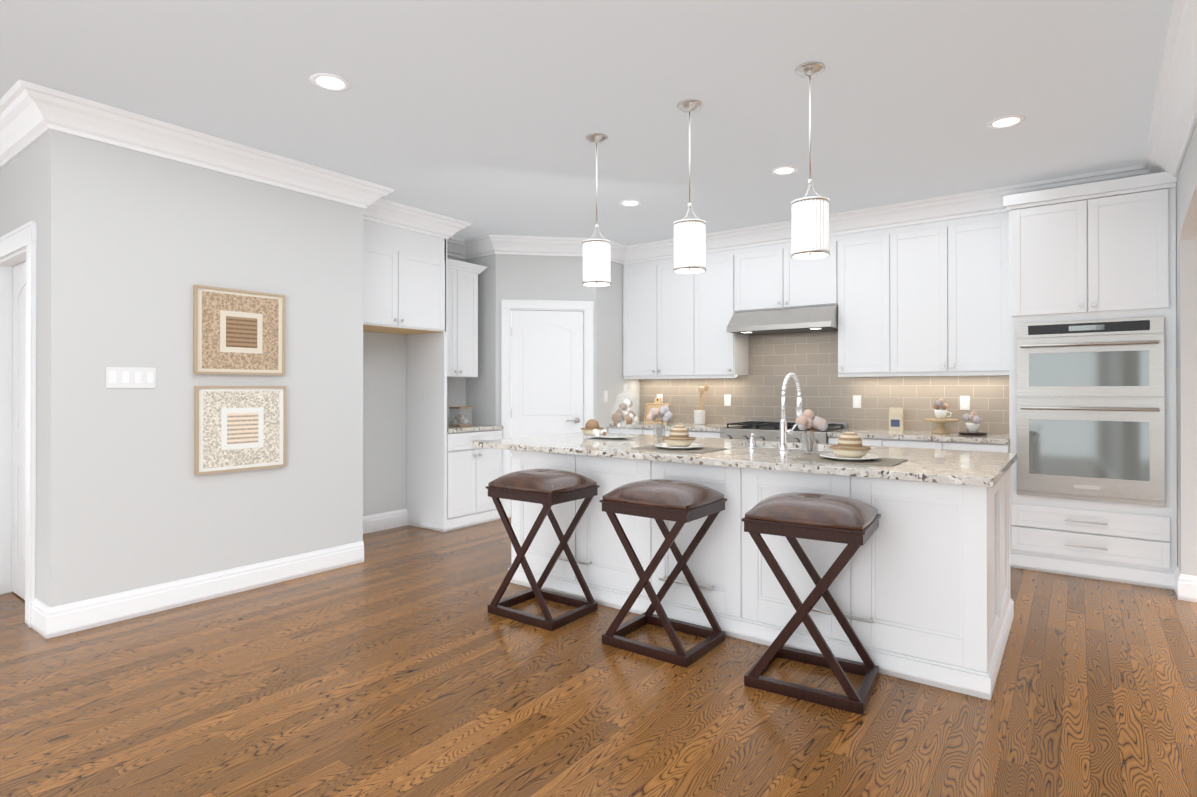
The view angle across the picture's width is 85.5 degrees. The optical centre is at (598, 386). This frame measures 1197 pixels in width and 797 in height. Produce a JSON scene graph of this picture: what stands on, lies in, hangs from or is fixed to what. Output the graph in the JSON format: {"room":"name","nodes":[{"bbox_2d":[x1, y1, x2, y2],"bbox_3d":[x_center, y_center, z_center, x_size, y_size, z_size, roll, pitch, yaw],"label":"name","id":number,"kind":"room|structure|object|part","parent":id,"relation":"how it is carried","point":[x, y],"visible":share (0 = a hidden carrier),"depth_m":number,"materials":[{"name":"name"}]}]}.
{"room":"kitchen","nodes":[
{"label":"kitchen","id":0,"kind":"room"},
{"bbox_2d":[0,135,44,601],"bbox_3d":[-4.761,-0.088,4.839,4.690,2.760,0.120,0,0,36],"label":"wall","id":1,"kind":"structure","parent":0,"point":[21,188],"depth_m":3.47,"materials":[{"name":"grey paint"}]},
{"bbox_2d":[0,221,36,627],"bbox_3d":[-3.389,0.203,3.809,1.000,2.170,0.146,0,0,36],"label":"door frame","id":2,"kind":"structure","parent":1,"relation":"attached to","point":[18,246],"depth_m":3.72,"materials":[{"name":"white wood"}]},
{"bbox_2d":[12,262,25,599],"bbox_3d":[-3.377,0.266,3.825,0.734,2.029,0.091,0,0,36],"label":"hall door","id":3,"kind":"structure","parent":1,"relation":"in","point":[19,433],"depth_m":3.96,"materials":[{"name":"white wood"}]},
{"bbox_2d":[0,79,67,169],"bbox_3d":[-4.731,-1.390,4.649,4.970,0.153,0.160,0,0,36],"label":"crown molding","id":4,"kind":"structure","parent":1,"relation":"attached to","point":[30,114],"depth_m":3.32,"materials":[{"name":"white wood"}]},
{"bbox_2d":[43,130,362,606],"bbox_3d":[-2.590,-0.090,4.287,0.839,2.760,1.810,0,0,36],"label":"wall","id":5,"kind":"structure","parent":0,"point":[138,245],"depth_m":3.85,"materials":[{"name":"grey paint"}]},
{"bbox_2d":[106,367,155,387],"bbox_3d":[-2.601,-0.048,3.607,0.009,0.112,0.232,0,0,36],"label":"switch plate","id":6,"kind":"object","parent":5,"relation":"attached to","point":[125,377],"depth_m":3.60,"materials":[{"name":"white plastic"}]},
{"bbox_2d":[39,541,363,638],"bbox_3d":[-2.274,1.213,4.038,0.018,0.152,1.828,0,0,36],"label":"baseboard","id":7,"kind":"structure","parent":5,"relation":"attached to","point":[47,622],"depth_m":3.82,"materials":[{"name":"white wood"}]},
{"bbox_2d":[62,94,399,215],"bbox_3d":[-2.167,-1.392,4.081,0.170,0.153,1.968,0,0,36],"label":"crown molding","id":8,"kind":"structure","parent":5,"relation":"attached to","point":[88,119],"depth_m":3.89,"materials":[{"name":"white wood"}]},
{"bbox_3d":[-2.244,-0.338,4.074,0.028,0.530,0.545,0,0,36],"label":"picture frame","id":9,"kind":"part","parent":5,"relation":"part of","materials":[{"name":"beige paper"}]},
{"bbox_3d":[-2.240,0.264,4.078,0.028,0.530,0.545,0,0,36],"label":"picture frame","id":10,"kind":"part","parent":5,"relation":"part of","materials":[{"name":"beige paper"}]},
{"bbox_2d":[363,255,465,515],"bbox_3d":[-1.924,-0.083,5.996,0.120,2.760,1.970,0,0,36],"label":"wall","id":11,"kind":"structure","parent":0,"point":[384,422],"depth_m":5.89,"materials":[{"name":"grey paint"}]},
{"bbox_2d":[363,509,407,533],"bbox_3d":[-2.085,1.220,5.656,0.018,0.152,1.000,0,0,36],"label":"baseboard","id":12,"kind":"structure","parent":11,"relation":"attached to","point":[398,518],"depth_m":5.86,"materials":[{"name":"white wood"}]},
{"bbox_2d":[363,220,446,531],"bbox_3d":[-1.849,-0.084,5.508,0.577,2.758,1.030,0,0,36],"label":"cabinet","id":13,"kind":"object","parent":11,"relation":"attached to","point":[404,282],"visible":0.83,"depth_m":5.73,"materials":[{"name":"white wood"}]},
{"bbox_2d":[447,240,455,247],"bbox_3d":[-1.523,-1.384,5.997,0.530,0.153,0.160,0,0,36],"label":"crown molding","id":14,"kind":"structure","parent":11,"relation":"attached to","point":[449,242],"depth_m":6.39,"materials":[{"name":"white wood"}]},
{"bbox_2d":[447,244,467,256],"bbox_3d":[-1.510,-1.383,6.326,0.160,0.153,0.360,0,0,36],"label":"crown molding","id":15,"kind":"structure","parent":11,"relation":"attached to","point":[461,249],"depth_m":6.50,"materials":[{"name":"white wood"}]},
{"bbox_2d":[447,258,487,377],"bbox_3d":[-1.428,-0.628,6.221,0.411,1.083,0.610,0,0,36],"label":"upper cabinet","id":16,"kind":"object","parent":11,"relation":"attached to","point":[462,319],"visible":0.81,"depth_m":6.17,"materials":[{"name":"white wood"}]},
{"bbox_2d":[466,254,495,424],"bbox_3d":[-1.154,-0.081,6.577,0.430,2.760,0.120,0,0,36],"label":"wall","id":17,"kind":"structure","parent":0,"point":[481,394],"depth_m":6.49,"materials":[{"name":"grey paint"}]},
{"bbox_2d":[496,254,595,424],"bbox_3d":[-0.529,-0.081,6.535,1.004,2.760,0.120,0,0,-9],"label":"wall","id":18,"kind":"structure","parent":0,"point":[533,277],"depth_m":6.46,"materials":[{"name":"grey paint"}]},
{"bbox_2d":[511,310,582,454],"bbox_3d":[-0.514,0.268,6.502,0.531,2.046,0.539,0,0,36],"label":"pantry door","id":19,"kind":"structure","parent":18,"relation":"in","point":[546,372],"depth_m":6.49,"materials":[{"name":"white wood"}]},
{"bbox_2d":[501,299,593,517],"bbox_3d":[-0.514,0.222,6.524,0.920,2.155,0.144,0,0,-9],"label":"door frame","id":20,"kind":"structure","parent":18,"relation":"attached to","point":[508,306],"depth_m":6.44,"materials":[{"name":"white wood"}]},
{"bbox_2d":[0,0,1172,245],"bbox_3d":[-0.255,-1.504,3.110,14.000,0.060,13.000,0,0,36],"label":"ceiling","id":21,"kind":"structure","parent":0,"point":[484,116],"depth_m":3.24,"materials":[{"name":"grey paint"}]},
{"bbox_2d":[310,73,350,91],"bbox_3d":[-1.301,-1.470,3.142,0.183,0.008,0.183,0,0,-9],"label":"recessed light","id":22,"kind":"object","parent":21,"relation":"in","point":[330,82],"depth_m":3.14,"materials":[{"name":"white plastic"}]},
{"bbox_2d":[363,204,475,243],"bbox_3d":[-1.540,-1.387,5.376,0.180,0.153,1.180,0,0,36],"label":"crown molding","id":23,"kind":"structure","parent":21,"relation":"attached to","point":[409,218],"depth_m":5.49,"materials":[{"name":"white wood"}]},
{"bbox_2d":[582,133,610,286],"bbox_3d":[-0.011,-1.036,3.835,0.172,0.870,0.172,0,0,36],"label":"pendant light","id":24,"kind":"object","parent":21,"relation":"hanging from","point":[596,138],"depth_m":3.77,"materials":[{"name":"white glass"}]},
{"bbox_3d":[-0.011,-0.722,3.834,0.164,0.235,0.164,0,0,36],"label":"pendant light shade","id":25,"kind":"part","parent":24,"relation":"part of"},
{"bbox_2d":[619,200,641,206],"bbox_3d":[0.255,-1.462,5.182,0.183,0.008,0.183,0,0,-9],"label":"recessed light","id":26,"kind":"object","parent":21,"relation":"in","point":[629,203],"depth_m":5.18,"materials":[{"name":"white plastic"}]},
{"bbox_2d":[673,100,705,273],"bbox_3d":[0.477,-1.038,3.394,0.172,0.870,0.172,0,0,36],"label":"pendant light","id":27,"kind":"object","parent":21,"relation":"hanging from","point":[688,106],"depth_m":3.33,"materials":[{"name":"white glass"}]},
{"bbox_3d":[0.477,-0.724,3.393,0.164,0.235,0.164,0,0,36],"label":"pendant light shade","id":28,"kind":"part","parent":27,"relation":"part of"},
{"bbox_2d":[770,166,797,174],"bbox_3d":[1.265,-1.465,4.411,0.183,0.008,0.183,0,0,-9],"label":"recessed light","id":29,"kind":"object","parent":21,"relation":"in","point":[783,170],"depth_m":4.41,"materials":[{"name":"white plastic"}]},
{"bbox_2d":[791,62,829,259],"bbox_3d":[0.982,-1.039,3.009,0.172,0.870,0.172,0,0,36],"label":"pendant light","id":30,"kind":"object","parent":21,"relation":"hanging from","point":[809,70],"depth_m":2.95,"materials":[{"name":"white glass"}]},
{"bbox_3d":[0.982,-0.725,3.007,0.164,0.235,0.164,0,0,36],"label":"pendant light shade","id":31,"kind":"part","parent":30,"relation":"part of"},
{"bbox_2d":[987,115,1025,128],"bbox_3d":[2.269,-1.468,3.608,0.183,0.008,0.183,0,0,-9],"label":"recessed light","id":32,"kind":"object","parent":21,"relation":"in","point":[1011,120],"depth_m":3.60,"materials":[{"name":"white plastic"}]},
{"bbox_2d":[0,517,1196,796],"bbox_3d":[-0.255,1.315,3.099,14.000,0.060,13.000,0,0,36],"label":"floor","id":33,"kind":"structure","parent":0,"point":[400,661],"depth_m":2.60,"materials":[{"name":"brown wood"}]},
{"bbox_2d":[447,424,502,530],"bbox_3d":[-1.342,0.841,6.204,0.562,0.914,0.694,0,0,36],"label":"base cabinet","id":34,"kind":"object","parent":33,"relation":"on","point":[472,472],"visible":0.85,"depth_m":6.01,"materials":[{"name":"white painted wood"},{"name":"granite"},{"name":"brushed nickel"}]},
{"bbox_2d":[449,406,471,426],"bbox_3d":[-1.331,0.292,6.259,0.158,0.185,0.158,0,0,36],"label":"box","id":35,"kind":"object","parent":34,"relation":"on","point":[459,418],"visible":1,"depth_m":6.22,"materials":[{"name":"clear glass"}]},
{"bbox_2d":[486,468,599,630],"bbox_3d":[-0.318,0.885,3.706,0.496,0.806,0.421,0,0,36],"label":"bar stool","id":36,"kind":"object","parent":33,"relation":"on","point":[547,489],"visible":1,"depth_m":3.60,"materials":[{"name":"brown wood"}]},
{"bbox_2d":[608,429,646,434],"bbox_3d":[0.477,0.861,6.811,0.487,0.879,0.617,0,0,36],"label":"base cabinet","id":37,"kind":"object","parent":33,"relation":"on","point":[632,431],"depth_m":6.54,"materials":[{"name":"white wood"}]},
{"bbox_2d":[607,421,741,432],"bbox_3d":[0.792,0.403,6.570,1.283,0.035,0.633,0,0,36],"label":"countertop","id":38,"kind":"structure","parent":37,"relation":"on","point":[641,425],"depth_m":6.33,"materials":[{"name":"beige stone"}]},
{"bbox_2d":[644,398,668,422],"bbox_3d":[0.628,0.258,6.993,0.280,0.266,0.082,0,0,36],"label":"cutting board","id":39,"kind":"object","parent":38,"relation":"on","point":[657,403],"visible":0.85,"depth_m":7.01,"materials":[{"name":"beige wood"}]},
{"bbox_2d":[693,383,708,424],"bbox_3d":[1.040,0.179,6.535,0.175,0.412,0.126,0,0,36],"label":"utensil crock","id":40,"kind":"object","parent":38,"relation":"on","point":[699,417],"visible":1,"depth_m":6.50,"materials":[{"name":"white ceramic"}]},
{"bbox_2d":[647,429,670,435],"bbox_3d":[0.797,0.860,6.574,0.545,0.879,0.617,0,0,36],"label":"base cabinet","id":41,"kind":"object","parent":33,"relation":"on","point":[649,431],"depth_m":6.34,"materials":[{"name":"white wood"}]},
{"bbox_2d":[599,479,726,667],"bbox_3d":[0.329,0.883,3.260,0.496,0.806,0.421,0,0,36],"label":"bar stool","id":42,"kind":"object","parent":33,"relation":"on","point":[679,503],"visible":1,"depth_m":3.15,"materials":[{"name":"brown wood"}]},
{"bbox_2d":[687,429,719,437],"bbox_3d":[1.117,0.859,6.338,0.487,0.879,0.617,0,0,36],"label":"base cabinet","id":43,"kind":"object","parent":33,"relation":"on","point":[692,433],"depth_m":6.06,"materials":[{"name":"white wood"}]},
{"bbox_2d":[493,448,1013,699],"bbox_3d":[0.757,0.850,3.989,2.954,0.879,1.236,0,0,36],"label":"kitchen island","id":44,"kind":"object","parent":33,"relation":"on","point":[919,588],"depth_m":3.11,"materials":[{"name":"white wood"}]},
{"bbox_2d":[472,432,1015,487],"bbox_3d":[0.742,0.393,4.007,3.030,0.035,1.280,0,0,36],"label":"island countertop","id":45,"kind":"structure","parent":44,"relation":"on","point":[923,465],"depth_m":3.45,"materials":[{"name":"beige stone"}]},
{"bbox_2d":[580,384,640,438],"bbox_3d":[0.080,0.177,4.770,0.446,0.402,0.356,0,0,36],"label":"tray","id":46,"kind":"object","parent":45,"relation":"on","point":[620,418],"visible":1,"depth_m":4.73,"materials":[{"name":"white ceramic"}]},
{"bbox_2d":[647,405,671,439],"bbox_3d":[0.430,0.255,4.578,0.198,0.245,0.134,0,0,36],"label":"flower vase","id":47,"kind":"object","parent":45,"relation":"on","point":[663,413],"visible":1,"depth_m":4.55,"materials":[{"name":"clear glass"}]},
{"bbox_2d":[631,425,726,453],"bbox_3d":[0.481,0.302,3.865,0.470,0.144,0.330,0,0,36],"label":"place setting","id":48,"kind":"object","parent":45,"relation":"on","point":[679,439],"visible":1,"depth_m":3.81,"materials":[{"name":"brown ceramic"}]},
{"bbox_2d":[748,433,755,448],"bbox_3d":[0.933,0.330,3.921,0.044,0.090,0.072,0,0,36],"label":"soap dispenser","id":49,"kind":"object","parent":45,"relation":"on","point":[751,444],"visible":1,"depth_m":3.90,"materials":[{"name":"silver metal"}]},
{"bbox_2d":[778,373,801,450],"bbox_3d":[1.180,0.146,3.870,0.123,0.456,0.320,0,0,36],"label":"faucet","id":50,"kind":"object","parent":45,"relation":"on","point":[784,432],"visible":1,"depth_m":3.78,"materials":[{"name":"silver metal"}]},
{"bbox_2d":[748,444,832,451],"bbox_3d":[1.267,0.508,4.036,0.804,0.219,0.434,0,0,36],"label":"sink","id":51,"kind":"object","parent":45,"relation":"in","point":[755,445],"depth_m":4.30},
{"bbox_2d":[796,409,827,453],"bbox_3d":[1.170,0.251,3.572,0.181,0.246,0.156,0,0,36],"label":"flower vase","id":52,"kind":"object","parent":45,"relation":"on","point":[807,419],"visible":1,"depth_m":3.55,"materials":[{"name":"clear glass"}]},
{"bbox_2d":[793,432,907,466],"bbox_3d":[1.266,0.300,3.260,0.470,0.144,0.330,0,0,36],"label":"place setting","id":53,"kind":"object","parent":45,"relation":"on","point":[849,448],"visible":1,"depth_m":3.21,"materials":[{"name":"brown ceramic"}]},
{"bbox_2d":[720,420,847,443],"bbox_3d":[1.669,0.815,5.867,0.952,0.964,0.699,0,0,36],"label":"range","id":54,"kind":"object","parent":33,"relation":"on","point":[766,430],"visible":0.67,"depth_m":5.75,"materials":[{"name":"silver metal"}]},
{"bbox_2d":[742,492,880,714],"bbox_3d":[0.934,0.881,2.826,0.496,0.806,0.421,0,0,31],"label":"bar stool","id":55,"kind":"object","parent":33,"relation":"on","point":[852,523],"visible":1,"depth_m":2.69,"materials":[{"name":"brown wood"}]},
{"bbox_2d":[828,437,890,446],"bbox_3d":[2.280,0.856,5.480,0.483,0.879,0.617,0,0,36],"label":"base cabinet","id":56,"kind":"object","parent":33,"relation":"on","point":[868,441],"depth_m":5.18,"materials":[{"name":"white wood"}]},
{"bbox_2d":[891,441,954,449],"bbox_3d":[2.597,0.855,5.245,0.543,0.879,0.617,0,0,36],"label":"base cabinet","id":57,"kind":"object","parent":33,"relation":"on","point":[949,445],"depth_m":4.94,"materials":[{"name":"white wood"}]},
{"bbox_2d":[827,429,1008,444],"bbox_3d":[2.593,0.398,5.240,1.273,0.035,0.633,0,0,36],"label":"countertop","id":58,"kind":"structure","parent":57,"relation":"on","point":[884,435],"depth_m":5.01,"materials":[{"name":"beige stone"}]},
{"bbox_2d":[889,407,902,431],"bbox_3d":[2.512,0.281,5.471,0.100,0.200,0.062,0,0,36],"label":"coffee bag","id":59,"kind":"object","parent":58,"relation":"on","point":[895,419],"visible":1,"depth_m":5.45,"materials":[{"name":"beige paper"}]},
{"bbox_2d":[923,398,957,433],"bbox_3d":[2.761,0.239,5.227,0.250,0.282,0.250,0,0,36],"label":"cake stand","id":60,"kind":"object","parent":58,"relation":"on","point":[940,419],"visible":1,"depth_m":5.20,"materials":[{"name":"beige wood"}]},
{"bbox_2d":[958,411,987,435],"bbox_3d":[2.916,0.288,5.050,0.200,0.183,0.200,0,0,36],"label":"potted flowers","id":61,"kind":"object","parent":58,"relation":"on","point":[976,420],"visible":1,"depth_m":5.01,"materials":[{"name":"white ceramic"}]},
{"bbox_2d":[955,441,1008,452],"bbox_3d":[2.915,0.854,5.010,0.483,0.879,0.617,0,0,36],"label":"base cabinet","id":62,"kind":"object","parent":33,"relation":"on","point":[959,445],"depth_m":4.73,"materials":[{"name":"white wood"}]},
{"bbox_2d":[1003,171,1176,589],"bbox_3d":[3.450,-0.033,4.598,0.928,2.649,0.652,0,0,36],"label":"tall cabinet","id":63,"kind":"object","parent":33,"relation":"on","point":[1106,249],"visible":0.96,"depth_m":4.33,"materials":[{"name":"white wood"}]},
{"bbox_2d":[1016,316,1164,505],"bbox_3d":[3.266,0.160,4.335,0.793,1.210,0.091,0,0,36],"label":"wall oven","id":64,"kind":"object","parent":63,"relation":"in","point":[1090,411],"visible":1,"depth_m":4.33,"materials":[{"name":"silver metal"}]},
{"bbox_2d":[596,261,639,432],"bbox_3d":[0.172,-0.079,6.916,0.120,2.760,0.820,0,0,36],"label":"wall","id":65,"kind":"structure","parent":0,"point":[609,343],"depth_m":6.77,"materials":[{"name":"grey paint"}]},
{"bbox_2d":[604,390,607,401],"bbox_3d":[0.077,0.104,6.677,0.009,0.120,0.075,0,0,36],"label":"switch plate","id":66,"kind":"object","parent":65,"relation":"attached to","point":[605,392],"depth_m":6.68,"materials":[{"name":"white plastic"}]},
{"bbox_2d":[592,238,627,263],"bbox_3d":[0.114,-1.382,6.607,0.160,0.153,0.379,0,0,36],"label":"crown molding","id":67,"kind":"structure","parent":65,"relation":"attached to","point":[619,252],"depth_m":6.74,"materials":[{"name":"white wood"}]},
{"bbox_2d":[623,172,1095,264],"bbox_3d":[1.840,-1.386,5.679,4.040,0.153,0.178,0,0,36],"label":"crown molding","id":68,"kind":"structure","parent":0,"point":[986,201],"depth_m":5.32,"materials":[{"name":"white wood"}]},
{"bbox_2d":[1176,122,1196,575],"bbox_3d":[0.959,-0.105,0.486,0.382,2.760,10.231,0,0,36],"label":"wall","id":69,"kind":"structure","parent":0,"point":[1186,264],"depth_m":3.90,"materials":[{"name":"grey paint"}]},
{"bbox_2d":[1096,0,1196,181],"bbox_3d":[0.734,-1.407,0.454,0.383,0.153,9.898,0,0,36],"label":"crown molding","id":70,"kind":"structure","parent":69,"relation":"attached to","point":[1173,120],"depth_m":3.20,"materials":[{"name":"white wood"}]},
{"bbox_3d":[3.533,-0.087,5.037,10.200,2.760,0.150,0,0,36],"label":"wall","id":71,"kind":"structure","parent":0,"visible":0},
{"bbox_2d":[623,258,698,378],"bbox_3d":[0.728,-0.781,6.799,0.913,1.354,0.347,0,0,36],"label":"upper cabinet","id":72,"kind":"object","parent":71,"relation":"attached to","point":[661,305],"depth_m":6.66,"materials":[{"name":"white wood"}]},
{"bbox_2d":[699,249,748,375],"bbox_3d":[1.197,-0.783,6.452,0.486,1.354,0.347,0,0,36],"label":"upper cabinet","id":73,"kind":"object","parent":71,"relation":"attached to","point":[722,352],"depth_m":6.28,"materials":[{"name":"white wood"}]},
{"bbox_2d":[735,236,834,312],"bbox_3d":[1.779,-1.082,6.024,0.960,0.758,0.347,0,0,36],"label":"upper cabinet","id":74,"kind":"object","parent":71,"relation":"attached to","point":[767,277],"depth_m":5.90,"materials":[{"name":"white wood"}]},
{"bbox_2d":[727,305,837,335],"bbox_3d":[1.727,-0.597,5.952,0.956,0.202,0.503,0,0,36],"label":"range hood","id":75,"kind":"object","parent":74,"relation":"attached to","point":[799,320],"visible":0.85,"depth_m":5.79,"materials":[{"name":"silver metal"}]},
{"bbox_2d":[640,331,1008,433],"bbox_3d":[1.874,-0.159,6.157,3.516,1.083,0.016,0,0,36],"label":"backsplash","id":76,"kind":"structure","parent":71,"relation":"attached to","point":[810,362],"depth_m":6.01,"materials":[{"name":"tile"}]},
{"bbox_2d":[835,227,898,375],"bbox_3d":[2.359,-0.786,5.595,0.483,1.354,0.347,0,0,36],"label":"upper cabinet","id":77,"kind":"object","parent":71,"relation":"attached to","point":[866,262],"depth_m":5.45,"materials":[{"name":"white wood"}]},
{"bbox_2d":[899,212,1008,375],"bbox_3d":[2.825,-0.787,5.251,0.906,1.354,0.347,0,0,36],"label":"upper cabinet","id":78,"kind":"object","parent":71,"relation":"attached to","point":[928,299],"depth_m":5.06,"materials":[{"name":"white wood"}]}
]}

